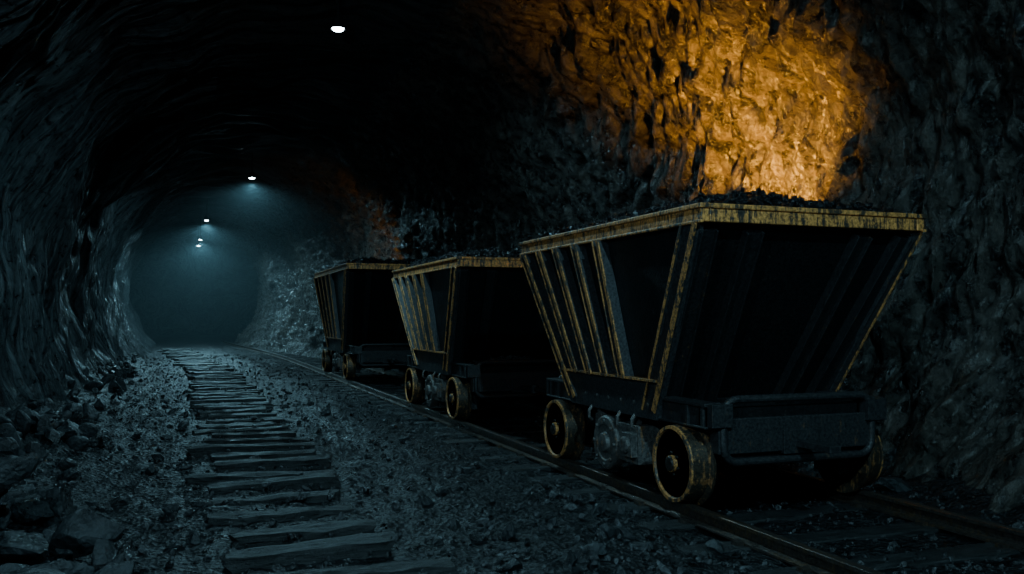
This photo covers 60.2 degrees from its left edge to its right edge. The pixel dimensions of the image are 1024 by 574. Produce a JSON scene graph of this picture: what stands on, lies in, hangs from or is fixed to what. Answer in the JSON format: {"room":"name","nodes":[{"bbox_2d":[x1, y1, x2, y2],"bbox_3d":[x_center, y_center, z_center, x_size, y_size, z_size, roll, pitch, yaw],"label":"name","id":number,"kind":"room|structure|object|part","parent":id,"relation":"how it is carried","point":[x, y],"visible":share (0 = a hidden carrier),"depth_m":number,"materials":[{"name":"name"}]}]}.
{"room":"underground passage","nodes":[
{"label":"underground passage","id":0,"kind":"room"},
{"bbox_2d":[0,0,228,409],"bbox_3d":[-17.070,-1.963,36.334,7.874,10.325,91.852,1,-2,-20],"label":"wall","id":1,"kind":"structure","parent":0,"point":[105,105],"depth_m":13.70,"materials":[{"name":"grey stone"}]},
{"bbox_2d":[129,229,259,334],"bbox_3d":[-27.547,-1.327,79.483,24.000,13.000,1.105,1,-2,-20],"label":"tunnel opening","id":2,"kind":"structure","parent":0,"point":[178,286],"depth_m":79.13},
{"bbox_2d":[173,0,461,234],"bbox_3d":[-13.127,-5.170,37.921,5.708,4.621,91.852,1,-2,-20],"label":"ceiling","id":3,"kind":"structure","parent":0,"point":[287,82],"depth_m":17.07,"materials":[{"name":"stone"}]},
{"bbox_2d":[198,215,202,239],"bbox_3d":[-16.859,-3.356,47.864,0.213,1.652,0.213,1,-2,-20],"label":"ceiling lamp","id":4,"kind":"object","parent":3,"relation":"hanging from","point":[200,237],"depth_m":47.84,"materials":[{"name":"black metal"}]},
{"bbox_2d":[204,202,208,220],"bbox_3d":[-13.265,-3.685,38.430,0.213,1.652,0.213,1,-2,-20],"label":"ceiling lamp","id":5,"kind":"object","parent":3,"relation":"hanging from","point":[206,218],"depth_m":38.37,"materials":[{"name":"black metal"}]},
{"bbox_2d":[248,152,254,178],"bbox_3d":[-7.874,-4.092,26.788,0.212,1.652,0.212,1,-2,-20],"label":"ceiling lamp","id":6,"kind":"object","parent":3,"relation":"hanging from","point":[251,174],"depth_m":26.71,"materials":[{"name":"black metal"}]},
{"bbox_2d":[331,0,344,31],"bbox_3d":[-2.551,-4.574,12.986,0.212,1.652,0.213,1,-2,-20],"label":"ceiling lamp","id":7,"kind":"object","parent":3,"relation":"hanging from","point":[337,24],"depth_m":12.90,"materials":[{"name":"black metal"}]},
{"bbox_2d":[0,333,1023,573],"bbox_3d":[-11.790,1.952,38.015,11.770,1.956,91.557,1,-2,-20],"label":"floor","id":8,"kind":"structure","parent":0,"point":[972,499],"depth_m":7.52,"materials":[{"name":"grey gravel"}]},
{"bbox_2d":[0,400,133,573],"bbox_3d":[-3.782,1.495,7.212,1.792,0.815,9.250,1,-2,-20],"label":"rubble pile","id":9,"kind":"object","parent":8,"relation":"on","point":[70,533],"visible":0.99,"depth_m":5.87,"materials":[{"name":"grey stone"}]},
{"bbox_2d":[158,348,458,573],"bbox_3d":[-8.178,2.343,23.347,2.022,0.243,41.794,1,-2,-22],"label":"sleeper","id":10,"kind":"object","parent":8,"relation":"on","point":[269,550],"visible":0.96,"depth_m":7.92,"materials":[{"name":"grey wood"}]},
{"bbox_2d":[15,383,723,573],"bbox_3d":[-3.234,1.860,11.508,4.736,0.322,16.009,1,-2,-20],"label":"loose stones","id":11,"kind":"object","parent":8,"relation":"on","point":[594,549],"visible":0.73,"depth_m":6.46},
{"bbox_2d":[5,354,1023,573],"bbox_3d":[-5.016,2.060,19.613,8.088,0.459,34.059,1,-2,-20],"label":"gravel","id":12,"kind":"object","parent":8,"relation":"on","point":[593,565],"visible":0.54,"depth_m":7.30,"materials":[{"name":"gravel"}]},
{"bbox_2d":[17,353,1023,520],"bbox_3d":[-8.446,2.259,28.033,9.220,0.759,53.822,1,-2,-23],"label":"rock","id":13,"kind":"object","parent":8,"relation":"on","point":[90,415],"visible":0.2,"depth_m":14.03,"materials":[{"name":"grey stone"}]},
{"bbox_2d":[222,341,1023,573],"bbox_3d":[-6.244,2.528,28.563,3.218,0.260,57.044,1,-2,-22],"label":"railway track","id":14,"kind":"object","parent":8,"relation":"on","point":[792,549],"visible":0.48,"depth_m":7.05,"materials":[{"name":"metal"}]},
{"bbox_2d":[313,257,417,379],"bbox_3d":[-3.548,0.775,22.040,2.110,2.870,5.300,1,-2,-20],"label":"cart","id":15,"kind":"object","parent":14,"relation":"on","point":[362,322],"visible":0.84,"depth_m":20.34,"materials":[{"name":"black metal"}]},
{"bbox_2d":[391,246,560,420],"bbox_3d":[-0.431,0.688,13.702,2.106,2.462,4.100,1,-2,-20],"label":"cart","id":16,"kind":"object","parent":14,"relation":"on","point":[475,330],"visible":0.83,"depth_m":12.41,"materials":[{"name":"black metal"}]},
{"bbox_3d":[-5.540,2.468,28.828,0.757,0.120,57.015,1,-2,-22],"label":"rail","id":17,"kind":"part","parent":14,"relation":"part of","materials":[{"name":"metal"}]},
{"bbox_2d":[519,187,927,505],"bbox_3d":[1.652,0.483,8.133,2.105,2.482,3.800,1,-2,-20],"label":"cart","id":18,"kind":"object","parent":14,"relation":"on","point":[693,338],"visible":1,"depth_m":6.99,"materials":[{"name":"black metal"}]},
{"bbox_2d":[214,0,1023,512],"bbox_3d":[-8.978,-1.876,39.358,7.094,10.374,91.852,1,-2,-20],"label":"wall","id":19,"kind":"structure","parent":0,"point":[516,121],"depth_m":10.55,"materials":[{"name":"grey stone"}]}
]}

